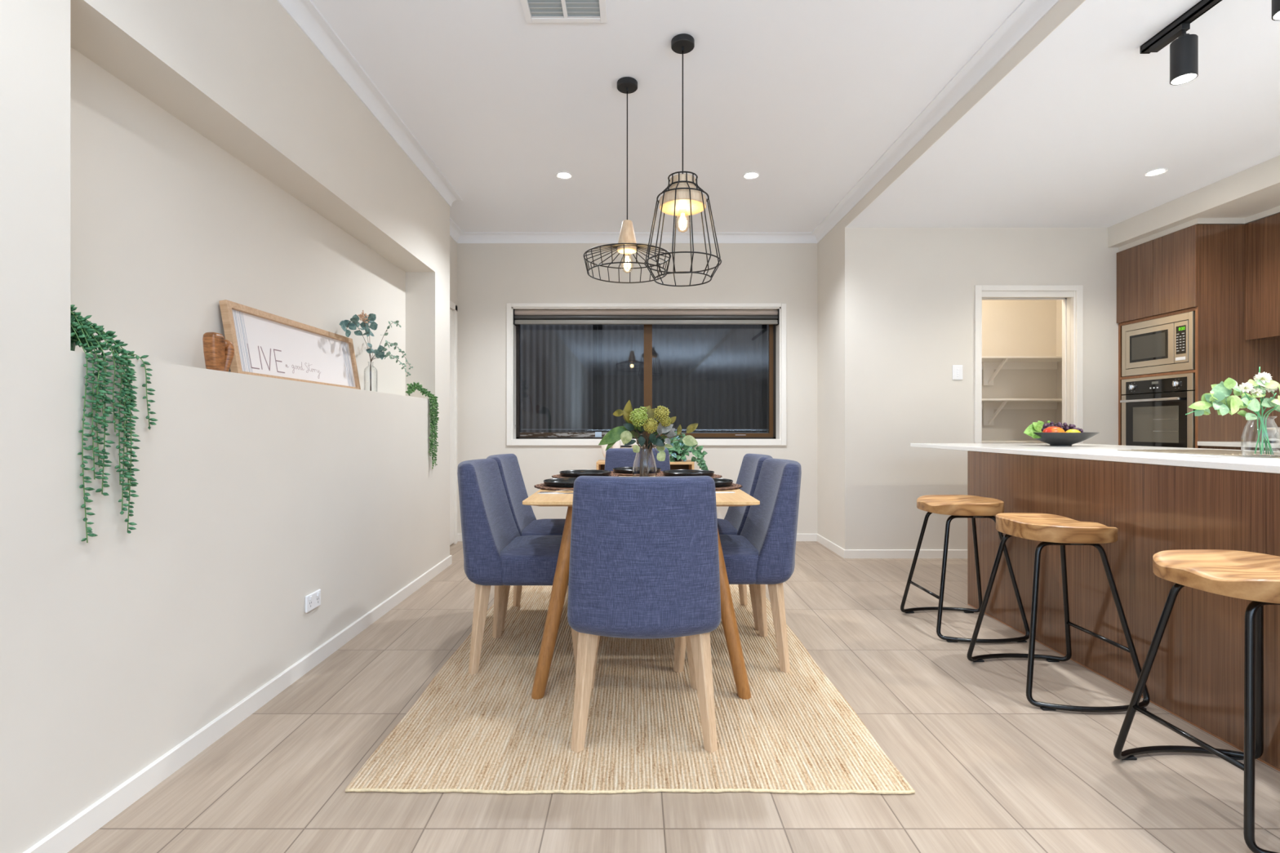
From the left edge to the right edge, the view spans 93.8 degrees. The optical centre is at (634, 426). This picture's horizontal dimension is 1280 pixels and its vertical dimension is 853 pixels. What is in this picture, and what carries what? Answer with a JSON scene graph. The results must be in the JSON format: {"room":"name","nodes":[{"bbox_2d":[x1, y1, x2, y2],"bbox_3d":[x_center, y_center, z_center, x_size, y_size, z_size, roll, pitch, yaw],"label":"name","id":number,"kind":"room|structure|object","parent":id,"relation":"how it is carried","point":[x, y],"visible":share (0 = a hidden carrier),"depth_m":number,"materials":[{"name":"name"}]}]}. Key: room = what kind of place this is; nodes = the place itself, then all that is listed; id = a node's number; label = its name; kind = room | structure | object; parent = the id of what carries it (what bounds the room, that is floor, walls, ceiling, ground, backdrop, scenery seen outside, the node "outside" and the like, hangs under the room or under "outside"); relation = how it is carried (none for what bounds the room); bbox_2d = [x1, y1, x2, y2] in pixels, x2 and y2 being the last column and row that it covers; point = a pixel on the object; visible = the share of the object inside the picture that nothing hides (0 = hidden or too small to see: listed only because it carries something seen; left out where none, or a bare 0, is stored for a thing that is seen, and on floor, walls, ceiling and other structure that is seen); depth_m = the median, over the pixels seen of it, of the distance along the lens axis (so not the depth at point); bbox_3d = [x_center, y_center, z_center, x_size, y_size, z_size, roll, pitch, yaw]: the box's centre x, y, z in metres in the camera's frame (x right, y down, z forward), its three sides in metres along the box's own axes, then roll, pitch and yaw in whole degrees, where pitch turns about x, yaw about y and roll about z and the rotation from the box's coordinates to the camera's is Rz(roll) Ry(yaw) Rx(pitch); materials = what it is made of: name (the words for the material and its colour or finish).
{"room":"dining room","nodes":[
{"label":"dining room","id":0,"kind":"room"},
{"bbox_2d":[0,0,449,852],"bbox_3d":[-1.548,-0.365,-2.252,0.315,2.800,13.497,0,0,0],"label":"wall","id":1,"kind":"structure","parent":0,"point":[162,162],"depth_m":1.94,"materials":[{"name":"paint"}]},
{"bbox_2d":[70,330,75,351],"bbox_3d":[-1.500,-0.223,1.545,0.092,0.072,0.092,0,0,0],"label":"pot","id":2,"kind":"object","parent":1,"relation":"on","point":[73,340],"depth_m":1.55,"materials":[{"name":"white ceramic"}]},
{"bbox_2d":[70,304,157,542],"bbox_3d":[-1.431,-0.018,1.547,0.319,0.623,0.180,0,0,-41],"label":"succulent","id":3,"kind":"object","parent":1,"relation":"on","point":[82,331],"visible":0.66,"depth_m":1.55,"materials":[{"name":"green plant"}]},
{"bbox_2d":[202,332,234,371],"bbox_3d":[-1.473,-0.258,2.121,0.050,0.141,0.110,0,0,0],"label":"sculpture","id":4,"kind":"object","parent":1,"relation":"on","point":[219,352],"visible":0.93,"depth_m":2.08,"materials":[{"name":"brown wood"}]},
{"bbox_2d":[22,555,452,852],"bbox_3d":[-1.492,1.002,-2.225,0.227,0.067,13.550,0,0,0],"label":"baseboard","id":5,"kind":"structure","parent":1,"relation":"attached to","point":[79,828],"depth_m":1.89,"materials":[{"name":"white paint"}]},
{"bbox_2d":[218,299,360,389],"bbox_3d":[-1.547,-0.334,2.790,0.077,0.300,1.020,0,0,0],"label":"framed sign","id":6,"kind":"object","parent":1,"relation":"on","point":[266,344],"visible":0.95,"depth_m":2.65,"materials":[{"name":"wood"},{"name":"glass"},{"name":"printed paper"}]},
{"bbox_2d":[305,589,320,613],"bbox_3d":[-1.383,0.750,2.575,0.015,0.072,0.115,0,0,0],"label":"power outlet","id":7,"kind":"object","parent":1,"relation":"attached to","point":[313,600],"visible":1,"depth_m":2.56,"materials":[{"name":"white plastic"}]},
{"bbox_2d":[405,382,439,468],"bbox_3d":[-1.415,-0.003,3.945,0.092,0.583,0.395,0,0,12],"label":"plant","id":8,"kind":"object","parent":1,"relation":"attached to","point":[411,388],"visible":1,"depth_m":4.04,"materials":[{"name":"green plant"}]},
{"bbox_2d":[276,0,1060,243],"bbox_3d":[0.024,-1.692,-1.796,3.257,0.075,14.408,0,0,0],"label":"crown molding","id":9,"kind":"structure","parent":1,"relation":"attached to","point":[1028,13],"depth_m":3.44,"materials":[{"name":"white paint"}]},
{"bbox_3d":[-1.468,-0.274,3.326,0.070,0.172,0.070,0,0,0],"label":"glass bottle","id":10,"kind":"object","parent":1,"relation":"on","visible":0},
{"bbox_2d":[338,310,413,391],"bbox_3d":[-1.447,-0.421,3.411,0.108,0.447,0.780,0,0,5],"label":"bunch","id":11,"kind":"object","parent":10,"relation":"in","point":[366,320],"visible":1,"depth_m":3.30,"materials":[{"name":"green leaves"},{"name":"green stems"},{"name":"clear glass"}]},
{"bbox_2d":[449,235,457,545],"bbox_3d":[-1.655,-0.365,5.003,0.100,2.800,1.011,0,0,0],"label":"wall","id":12,"kind":"structure","parent":0,"point":[453,245],"depth_m":5.30,"materials":[{"name":"paint"}]},
{"bbox_2d":[449,300,457,545],"bbox_3d":[-1.589,-0.024,4.939,0.029,2.117,0.817,0,0,0],"label":"door","id":13,"kind":"structure","parent":12,"relation":"in","point":[453,314],"depth_m":5.26,"materials":[{"name":"white paint"}]},
{"bbox_2d":[457,243,817,533],"bbox_3d":[0.073,-0.365,5.528,3.557,2.800,0.240,0,0,0],"label":"wall","id":14,"kind":"structure","parent":0,"point":[491,276],"depth_m":5.41,"materials":[{"name":"paint"}]},
{"bbox_2d":[506,302,786,445],"bbox_3d":[0.105,-0.470,5.524,2.524,1.284,0.268,0,0,0],"label":"window","id":15,"kind":"structure","parent":14,"relation":"in","point":[776,436],"depth_m":5.42,"materials":[{"name":"white paint"}]},
{"bbox_2d":[513,308,779,427],"bbox_3d":[0.103,-0.520,5.463,2.410,1.093,0.090,0,0,0],"label":"roller blind","id":16,"kind":"object","parent":15,"relation":"attached to","point":[520,316],"visible":1,"depth_m":5.44,"materials":[{"name":"beige fabric"}]},
{"bbox_2d":[457,533,967,558],"bbox_3d":[0.522,1.002,5.050,4.254,0.067,0.716,0,0,0],"label":"baseboard","id":17,"kind":"structure","parent":14,"relation":"attached to","point":[845,553],"depth_m":4.69,"materials":[{"name":"white paint"}]},
{"bbox_2d":[311,0,1023,232],"bbox_3d":[-0.074,-1.780,-1.746,3.452,0.100,14.508,0,0,0],"label":"ceiling","id":18,"kind":"structure","parent":0,"point":[806,96],"depth_m":3.09,"materials":[{"name":"white paint"}]},
{"bbox_2d":[520,0,607,22],"bbox_3d":[-0.290,-1.723,2.375,0.344,0.014,0.344,0,0,0],"label":"ceiling vent","id":19,"kind":"object","parent":18,"relation":"in","point":[541,11],"visible":1,"depth_m":2.49,"materials":[{"name":"white plastic"}]},
{"bbox_2d":[555,172,572,179],"bbox_3d":[-0.487,-1.727,4.119,0.112,0.006,0.112,0,0,0],"label":"recessed light","id":20,"kind":"object","parent":18,"relation":"in","point":[565,175],"visible":1,"depth_m":4.12,"materials":[{"name":"white plastic"}]},
{"bbox_2d":[582,76,671,283],"bbox_3d":[-0.038,-1.249,3.010,0.441,0.961,0.441,0,0,0],"label":"pendant lamp","id":21,"kind":"object","parent":18,"relation":"hanging from","point":[627,243],"visible":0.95,"depth_m":2.99,"materials":[{"name":"black metal"}]},
{"bbox_2d":[644,33,721,286],"bbox_3d":[0.215,-1.193,2.684,0.346,1.072,0.346,0,0,0],"label":"pendant lamp","id":22,"kind":"object","parent":18,"relation":"hanging from","point":[682,198],"visible":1,"depth_m":2.64,"materials":[{"name":"black metal"}]},
{"bbox_2d":[742,172,759,179],"bbox_3d":[0.801,-1.727,4.119,0.112,0.006,0.112,0,0,0],"label":"recessed light","id":23,"kind":"object","parent":18,"relation":"in","point":[749,175],"visible":1,"depth_m":4.12,"materials":[{"name":"white plastic"}]},
{"bbox_2d":[67,541,1279,852],"bbox_3d":[1.600,1.085,-1.300,7.200,0.100,15.400,0,0,0],"label":"floor","id":24,"kind":"structure","parent":0,"point":[988,770],"depth_m":1.77,"materials":[{"name":"tile"}]},
{"bbox_2d":[345,584,915,794],"bbox_3d":[-0.015,1.030,2.857,1.613,0.010,2.357,0,0,0],"label":"jute rug","id":25,"kind":"object","parent":24,"relation":"on","point":[484,731],"visible":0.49,"depth_m":2.04,"materials":[{"name":"beige wicker"}]},
{"bbox_2d":[457,458,578,674],"bbox_3d":[-0.487,0.590,2.703,0.596,0.870,0.491,0,0,0],"label":"dining chair","id":26,"kind":"object","parent":25,"relation":"on","point":[495,553],"visible":0.8,"depth_m":2.49,"materials":[{"name":"blue fabric"}]},
{"bbox_2d":[486,453,565,631],"bbox_3d":[-0.492,0.590,3.215,0.596,0.870,0.491,0,0,0],"label":"dining chair","id":27,"kind":"object","parent":25,"relation":"on","point":[526,523],"visible":0.4,"depth_m":3.19,"materials":[{"name":"blue fabric"}]},
{"bbox_2d":[604,448,670,471],"bbox_3d":[0.018,0.590,3.995,0.491,0.870,0.596,0,0,0],"label":"dining chair","id":28,"kind":"object","parent":25,"relation":"on","point":[615,457],"visible":0.2,"depth_m":4.18,"materials":[{"name":"blue fabric"}]},
{"bbox_2d":[522,473,759,699],"bbox_3d":[0.024,0.655,3.045,0.910,0.740,1.597,0,0,0],"label":"dining table","id":29,"kind":"object","parent":25,"relation":"on","point":[740,498],"visible":0.38,"depth_m":2.31,"materials":[{"name":"brown wood"}]},
{"bbox_2d":[533,483,573,490],"bbox_3d":[-0.285,0.280,2.825,0.379,0.010,0.379,0,0,0],"label":"placemat","id":30,"kind":"object","parent":29,"relation":"on","point":[541,486],"visible":0.31,"depth_m":2.69,"materials":[{"name":"brown wicker"}]},
{"bbox_2d":[543,477,577,487],"bbox_3d":[-0.285,0.264,2.825,0.291,0.022,0.291,0,0,0],"label":"dinner plate","id":31,"kind":"object","parent":30,"relation":"on","point":[562,482],"visible":0.43,"depth_m":2.85,"materials":[{"name":"black ceramic"}]},
{"bbox_2d":[537,492,573,493],"bbox_3d":[-0.307,0.283,2.545,0.215,0.004,0.019,0,0,0],"label":"table knife","id":32,"kind":"object","parent":29,"relation":"on","point":[539,492],"visible":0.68,"depth_m":2.54,"materials":[{"name":"silver metal"}]},
{"bbox_2d":[541,489,573,492],"bbox_3d":[-0.309,0.278,2.575,0.198,0.013,0.022,0,0,0],"label":"fork","id":33,"kind":"object","parent":29,"relation":"on","point":[560,490],"visible":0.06,"depth_m":2.57,"materials":[{"name":"silver metal"}]},
{"bbox_2d":[551,474,618,478],"bbox_3d":[-0.278,0.280,3.365,0.379,0.010,0.379,0,0,0],"label":"placemat","id":34,"kind":"object","parent":29,"relation":"on","point":[557,476],"visible":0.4,"depth_m":3.31,"materials":[{"name":"brown wicker"}]},
{"bbox_2d":[559,469,611,477],"bbox_3d":[-0.278,0.264,3.365,0.291,0.022,0.291,0,0,0],"label":"dinner plate","id":35,"kind":"object","parent":34,"relation":"on","point":[579,473],"visible":0.97,"depth_m":3.39,"materials":[{"name":"black ceramic"}]},
{"bbox_2d":[610,471,662,475],"bbox_3d":[0.012,0.280,3.610,0.379,0.010,0.379,0,0,0],"label":"placemat","id":36,"kind":"object","parent":29,"relation":"on","point":[612,472],"visible":0.3,"depth_m":3.48,"materials":[{"name":"brown wicker"}]},
{"bbox_2d":[613,466,661,473],"bbox_3d":[0.012,0.264,3.610,0.291,0.022,0.291,0,0,0],"label":"dinner plate","id":37,"kind":"object","parent":36,"relation":"on","point":[622,469],"visible":0.84,"depth_m":3.55,"materials":[{"name":"black ceramic"}]},
{"bbox_2d":[632,451,657,476],"bbox_3d":[0.050,0.200,3.050,0.124,0.170,0.124,0,0,0],"label":"glass vase","id":38,"kind":"object","parent":29,"relation":"on","point":[652,451],"visible":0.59,"depth_m":3.04,"materials":[{"name":"clear glass"}]},
{"bbox_2d":[598,400,697,476],"bbox_3d":[0.078,0.067,3.039,0.521,0.411,0.179,0,0,-6],"label":"flower bouquet","id":39,"kind":"object","parent":38,"relation":"in","point":[646,415],"visible":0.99,"depth_m":3.04,"materials":[{"name":"green plant"}]},
{"bbox_2d":[654,473,721,478],"bbox_3d":[0.302,0.280,3.370,0.379,0.010,0.379,0,0,0],"label":"placemat","id":40,"kind":"object","parent":29,"relation":"on","point":[716,476],"visible":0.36,"depth_m":3.32,"materials":[{"name":"brown wicker"}]},
{"bbox_2d":[662,469,714,476],"bbox_3d":[0.302,0.264,3.370,0.291,0.022,0.291,0,0,0],"label":"dinner plate","id":41,"kind":"object","parent":40,"relation":"on","point":[677,473],"visible":0.93,"depth_m":3.42,"materials":[{"name":"black ceramic"}]},
{"bbox_2d":[715,491,734,493],"bbox_3d":[0.323,0.283,2.575,0.215,0.004,0.019,0,0,0],"label":"table knife","id":42,"kind":"object","parent":29,"relation":"on","point":[716,491],"visible":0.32,"depth_m":2.57,"materials":[{"name":"silver metal"}]},
{"bbox_2d":[715,483,742,490],"bbox_3d":[0.317,0.280,2.825,0.379,0.010,0.379,0,0,0],"label":"placemat","id":43,"kind":"object","parent":29,"relation":"on","point":[733,486],"visible":0.25,"depth_m":2.70,"materials":[{"name":"brown wicker"}]},
{"bbox_2d":[711,477,733,487],"bbox_3d":[0.317,0.264,2.825,0.291,0.022,0.291,0,0,0],"label":"dinner plate","id":44,"kind":"object","parent":43,"relation":"on","point":[718,482],"visible":0.32,"depth_m":2.77,"materials":[{"name":"black ceramic"}]},
{"bbox_2d":[567,475,720,752],"bbox_3d":[0.030,0.590,2.085,0.491,0.870,0.596,0,0,0],"label":"dining chair","id":45,"kind":"object","parent":25,"relation":"on","point":[644,557],"visible":1,"depth_m":1.83,"materials":[{"name":"blue fabric"}]},
{"bbox_2d":[673,457,801,672],"bbox_3d":[0.445,0.590,2.722,0.596,0.870,0.491,0,0,0],"label":"dining chair","id":46,"kind":"object","parent":25,"relation":"on","point":[763,553],"visible":0.73,"depth_m":2.50,"materials":[{"name":"blue fabric"}]},
{"bbox_2d":[716,453,773,630],"bbox_3d":[0.442,0.590,3.232,0.596,0.870,0.491,0,0,0],"label":"dining chair","id":47,"kind":"object","parent":25,"relation":"on","point":[734,521],"visible":0.34,"depth_m":3.20,"materials":[{"name":"blue fabric"}]},
{"bbox_2d":[595,459,694,470],"bbox_3d":[0.088,0.666,5.190,0.824,0.737,0.320,0,0,0],"label":"console table","id":48,"kind":"object","parent":24,"relation":"on","point":[600,464],"visible":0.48,"depth_m":5.19,"materials":[{"name":"brown wood"}]},
{"bbox_2d":[601,433,620,457],"bbox_3d":[-0.205,0.172,5.170,0.168,0.251,0.061,0,0,0],"label":"ornament","id":49,"kind":"object","parent":48,"relation":"on","point":[617,445],"visible":0.22,"depth_m":5.14,"materials":[{"name":"white ceramic"}]},
{"bbox_2d":[620,445,631,448],"bbox_3d":[-0.075,0.231,5.170,0.096,0.134,0.096,0,0,0],"label":"candle jar","id":50,"kind":"object","parent":48,"relation":"on","point":[621,446],"visible":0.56,"depth_m":5.13,"materials":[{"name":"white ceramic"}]},
{"bbox_2d":[664,431,708,470],"bbox_3d":[0.439,0.214,5.123,0.389,0.351,0.217,0,0,0],"label":"ivy","id":51,"kind":"object","parent":48,"relation":"on","point":[677,453],"visible":0.77,"depth_m":5.07,"materials":[{"name":"green plant"}]},
{"bbox_2d":[670,451,681,461],"bbox_3d":[0.360,0.252,5.170,0.112,0.092,0.112,0,0,0],"label":"potted plant","id":52,"kind":"object","parent":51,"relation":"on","point":[676,452],"depth_m":5.12,"materials":[{"name":"green plant"}]},
{"bbox_2d":[900,494,1030,643],"bbox_3d":[1.690,0.703,3.100,0.452,0.663,0.529,0,0,0],"label":"bar stool","id":53,"kind":"object","parent":24,"relation":"on","point":[974,507],"visible":0.96,"depth_m":2.98,"materials":[{"name":"black"}]},
{"bbox_2d":[966,512,1150,712],"bbox_3d":[1.676,0.703,2.412,0.452,0.663,0.529,0,0,0],"label":"bar stool","id":54,"kind":"object","parent":24,"relation":"on","point":[1050,529],"visible":0.98,"depth_m":2.29,"materials":[{"name":"black"}]},
{"bbox_2d":[967,451,1279,771],"bbox_3d":[2.480,0.589,1.941,1.091,0.892,3.082,0,0,0],"label":"kitchen island","id":55,"kind":"object","parent":24,"relation":"on","point":[1196,675],"visible":0.82,"depth_m":2.28,"materials":[{"name":"brown wood"}]},
{"bbox_2d":[910,443,1279,473],"bbox_3d":[2.492,0.130,2.275,1.116,0.024,3.850,0,0,0],"label":"benchtop","id":56,"kind":"object","parent":55,"relation":"on","point":[1077,451],"visible":0.79,"depth_m":2.61,"materials":[{"name":"white stone"}]},
{"bbox_2d":[1033,431,1099,446],"bbox_3d":[2.584,0.076,3.630,0.374,0.082,0.374,0,0,0],"label":"fruit bowl","id":57,"kind":"object","parent":56,"relation":"on","point":[1067,439],"visible":0.82,"depth_m":3.52,"materials":[{"name":"grey ceramic"}]},
{"bbox_2d":[1023,420,1083,438],"bbox_3d":[2.538,0.018,3.665,0.362,0.110,0.158,0,0,0],"label":"fruit","id":58,"kind":"object","parent":57,"relation":"in","point":[1039,426],"visible":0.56,"depth_m":3.62,"materials":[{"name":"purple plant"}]},
{"bbox_2d":[1042,426,1065,432],"bbox_3d":[2.506,0.040,3.580,0.124,0.082,0.089,0,0,0],"label":"mango","id":59,"kind":"object","parent":57,"relation":"in","point":[1050,429],"visible":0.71,"depth_m":3.55,"materials":[{"name":"food"}]},
{"bbox_2d":[1065,429,1080,432],"bbox_3d":[2.606,0.051,3.560,0.091,0.072,0.076,0,0,0],"label":"fruit","id":60,"kind":"object","parent":57,"relation":"in","point":[1068,430],"visible":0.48,"depth_m":3.54,"materials":[{"name":"yellow food"}]},
{"bbox_2d":[1117,449,1279,458],"bbox_3d":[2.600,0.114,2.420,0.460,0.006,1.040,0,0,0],"label":"sink","id":61,"kind":"object","parent":56,"relation":"in","point":[1215,452],"visible":0.97,"depth_m":2.62,"materials":[{"name":"silver metal"}]},
{"bbox_2d":[1240,416,1279,457],"bbox_3d":[2.375,0.038,2.270,0.107,0.153,0.107,0,0,0],"label":"glass jar","id":62,"kind":"object","parent":56,"relation":"on","point":[1253,455],"visible":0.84,"depth_m":2.26,"materials":[{"name":"clear glass"}]},
{"bbox_2d":[1185,366,1279,454],"bbox_3d":[2.313,-0.060,2.271,0.449,0.333,0.104,0,0,0],"label":"posy","id":63,"kind":"object","parent":62,"relation":"in","point":[1232,404],"visible":1,"depth_m":2.26,"materials":[{"name":"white plant"}]},
{"bbox_2d":[1113,549,1279,852],"bbox_3d":[1.699,0.703,1.640,0.452,0.663,0.529,0,0,0],"label":"bar stool","id":64,"kind":"object","parent":24,"relation":"on","point":[1255,577],"visible":1,"depth_m":1.67,"materials":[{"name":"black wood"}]},
{"bbox_2d":[1116,224,1279,448],"bbox_3d":[4.096,-0.165,4.371,0.624,2.400,0.662,0,0,0],"label":"tall cabinet","id":65,"kind":"object","parent":24,"relation":"on","point":[1200,268],"visible":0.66,"depth_m":4.04,"materials":[{"name":"brown wood"}]},
{"bbox_2d":[1120,373,1195,448],"bbox_3d":[3.931,-0.068,4.370,0.358,0.595,0.596,0,0,0],"label":"wall oven","id":66,"kind":"object","parent":65,"relation":"in","point":[1155,415],"visible":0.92,"depth_m":4.33,"materials":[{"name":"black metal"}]},
{"bbox_2d":[1121,311,1195,376],"bbox_3d":[3.952,-0.587,4.371,0.316,0.396,0.594,0,0,0],"label":"microwave oven","id":67,"kind":"object","parent":65,"relation":"in","point":[1165,344],"visible":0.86,"depth_m":4.33,"materials":[{"name":"silver metal"}]},
{"bbox_2d":[1200,445,1279,451],"bbox_3d":[4.101,0.583,2.618,0.608,0.905,2.836,0,0,0],"label":"base cabinet","id":68,"kind":"object","parent":24,"relation":"on","point":[1202,446],"visible":0.03,"depth_m":3.80,"materials":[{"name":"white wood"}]},
{"bbox_2d":[1197,441,1279,448],"bbox_3d":[4.103,0.115,2.619,0.615,0.028,2.838,0,0,0],"label":"benchtop","id":69,"kind":"object","parent":68,"relation":"on","point":[1237,444],"visible":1,"depth_m":3.81,"materials":[{"name":"white stone"}]},
{"bbox_2d":[1263,426,1279,443],"bbox_3d":[3.984,0.048,3.600,0.292,0.105,0.170,0,0,0],"label":"toaster","id":70,"kind":"object","parent":69,"relation":"on","point":[1273,433],"visible":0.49,"depth_m":3.61,"materials":[{"name":"silver metal"}]},
{"bbox_2d":[817,0,1085,549],"bbox_3d":[1.712,-0.365,-1.746,0.120,2.800,14.508,0,0,0],"label":"wall","id":71,"kind":"structure","parent":0,"point":[839,250],"depth_m":4.70,"materials":[{"name":"paint"}]},
{"bbox_2d":[860,227,1118,549],"bbox_3d":[3.386,-0.365,4.769,3.228,2.800,0.130,0,0,0],"label":"wall","id":72,"kind":"structure","parent":0,"point":[917,285],"depth_m":4.70,"materials":[{"name":"paint"}]},
{"bbox_2d":[952,364,962,379],"bbox_3d":[2.535,-0.424,4.699,0.080,0.116,0.011,0,0,0],"label":"light switch","id":73,"kind":"object","parent":72,"relation":"attached to","point":[957,369],"visible":1,"depth_m":4.70,"materials":[{"name":"white plastic"}]},
{"bbox_2d":[974,284,1083,444],"bbox_3d":[3.090,-0.036,4.765,0.844,2.142,0.158,0,0,0],"label":"door frame","id":74,"kind":"structure","parent":72,"relation":"in","point":[1071,296],"depth_m":4.69,"materials":[{"name":"white paint"}]},
{"bbox_2d":[982,300,1062,439],"bbox_3d":[3.350,-0.355,5.417,1.700,2.780,1.166,0,0,0],"label":"wall","id":75,"kind":"structure","parent":0,"point":[1009,327],"depth_m":5.82,"materials":[{"name":"paint"}]},
{"bbox_2d":[982,440,1045,443],"bbox_3d":[3.330,0.256,5.644,1.530,0.245,0.348,0,0,0],"label":"shelf","id":76,"kind":"object","parent":75,"relation":"attached to","point":[983,441],"visible":0.11,"depth_m":5.47,"materials":[{"name":"white paint"}]},
{"bbox_2d":[982,355,1062,385],"bbox_3d":[3.330,-0.520,5.644,1.530,0.245,0.348,0,0,0],"label":"shelf","id":77,"kind":"object","parent":75,"relation":"attached to","point":[989,363],"visible":0.41,"depth_m":5.78,"materials":[{"name":"white paint"}]},
{"bbox_2d":[982,398,1062,425],"bbox_3d":[3.330,-0.133,5.644,1.530,0.245,0.348,0,0,0],"label":"shelf","id":78,"kind":"object","parent":75,"relation":"attached to","point":[988,405],"visible":0.44,"depth_m":5.78,"materials":[{"name":"white paint"}]},
{"bbox_2d":[845,0,1279,227],"bbox_3d":[3.127,-1.615,-2.138,2.945,0.100,13.724,0,0,0],"label":"ceiling","id":79,"kind":"structure","parent":0,"point":[1069,137],"depth_m":3.13,"materials":[{"name":"white paint"}]},
{"bbox_2d":[1144,168,1168,176],"bbox_3d":[3.203,-1.562,3.678,0.112,0.006,0.112,0,0,0],"label":"recessed light","id":80,"kind":"object","parent":79,"relation":"in","point":[1161,171],"visible":1,"depth_m":3.68,"materials":[{"name":"white plastic"}]},
{"bbox_2d":[1139,0,1222,53],"bbox_3d":[2.098,-1.550,1.462,0.038,0.031,2.001,0,0,0],"label":"ceiling track","id":81,"kind":"object","parent":79,"relation":"attached to","point":[1202,6],"visible":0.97,"depth_m":2.27,"materials":[{"name":"black metal"}]},
{"bbox_2d":[1149,23,1198,84],"bbox_3d":[2.098,-1.431,2.334,0.080,0.208,0.175,0,0,0],"label":"track spotlight","id":82,"kind":"object","parent":81,"relation":"attached to","point":[1184,51],"visible":1,"depth_m":2.27,"materials":[{"name":"black metal"}]},
{"bbox_2d":[1271,0,1279,20],"bbox_3d":[2.098,-1.431,1.964,0.080,0.208,0.175,0,0,0],"label":"track spotlight","id":83,"kind":"object","parent":81,"relation":"attached to","point":[1275,3],"visible":1,"depth_m":1.93,"materials":[{"name":"black metal"}]},
{"bbox_2d":[1107,155,1279,252],"bbox_3d":[4.065,-1.468,-2.148,0.690,0.195,13.704,0,0,0],"label":"bulkhead","id":84,"kind":"structure","parent":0,"point":[1251,194],"depth_m":3.95,"materials":[{"name":"paint"}]},
{"bbox_3d":[4.460,-0.365,-2.148,0.100,2.800,13.704,0,0,0],"label":"wall","id":85,"kind":"structure","parent":0,"visible":0},
{"bbox_2d":[1245,213,1279,340],"bbox_3d":[4.264,-0.973,2.919,0.290,0.784,2.238,0,0,0],"label":"upper cabinet","id":86,"kind":"object","parent":85,"relation":"attached to","point":[1262,235],"visible":1,"depth_m":3.93,"materials":[{"name":"brown wood"}]},
{"label":"outside","id":87,"kind":"structure","parent":0,"visible":0},
{"bbox_3d":[0.200,1.120,6.830,7.200,0.130,2.340,0,0,0],"label":"ground","id":88,"kind":"structure","parent":87,"visible":0},
{"bbox_2d":[520,324,768,432],"bbox_3d":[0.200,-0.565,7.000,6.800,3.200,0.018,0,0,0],"label":"window glass","id":89,"kind":"object","parent":88,"relation":"on","point":[708,376],"visible":0.13,"depth_m":7.00,"materials":[{"name":"glass"}]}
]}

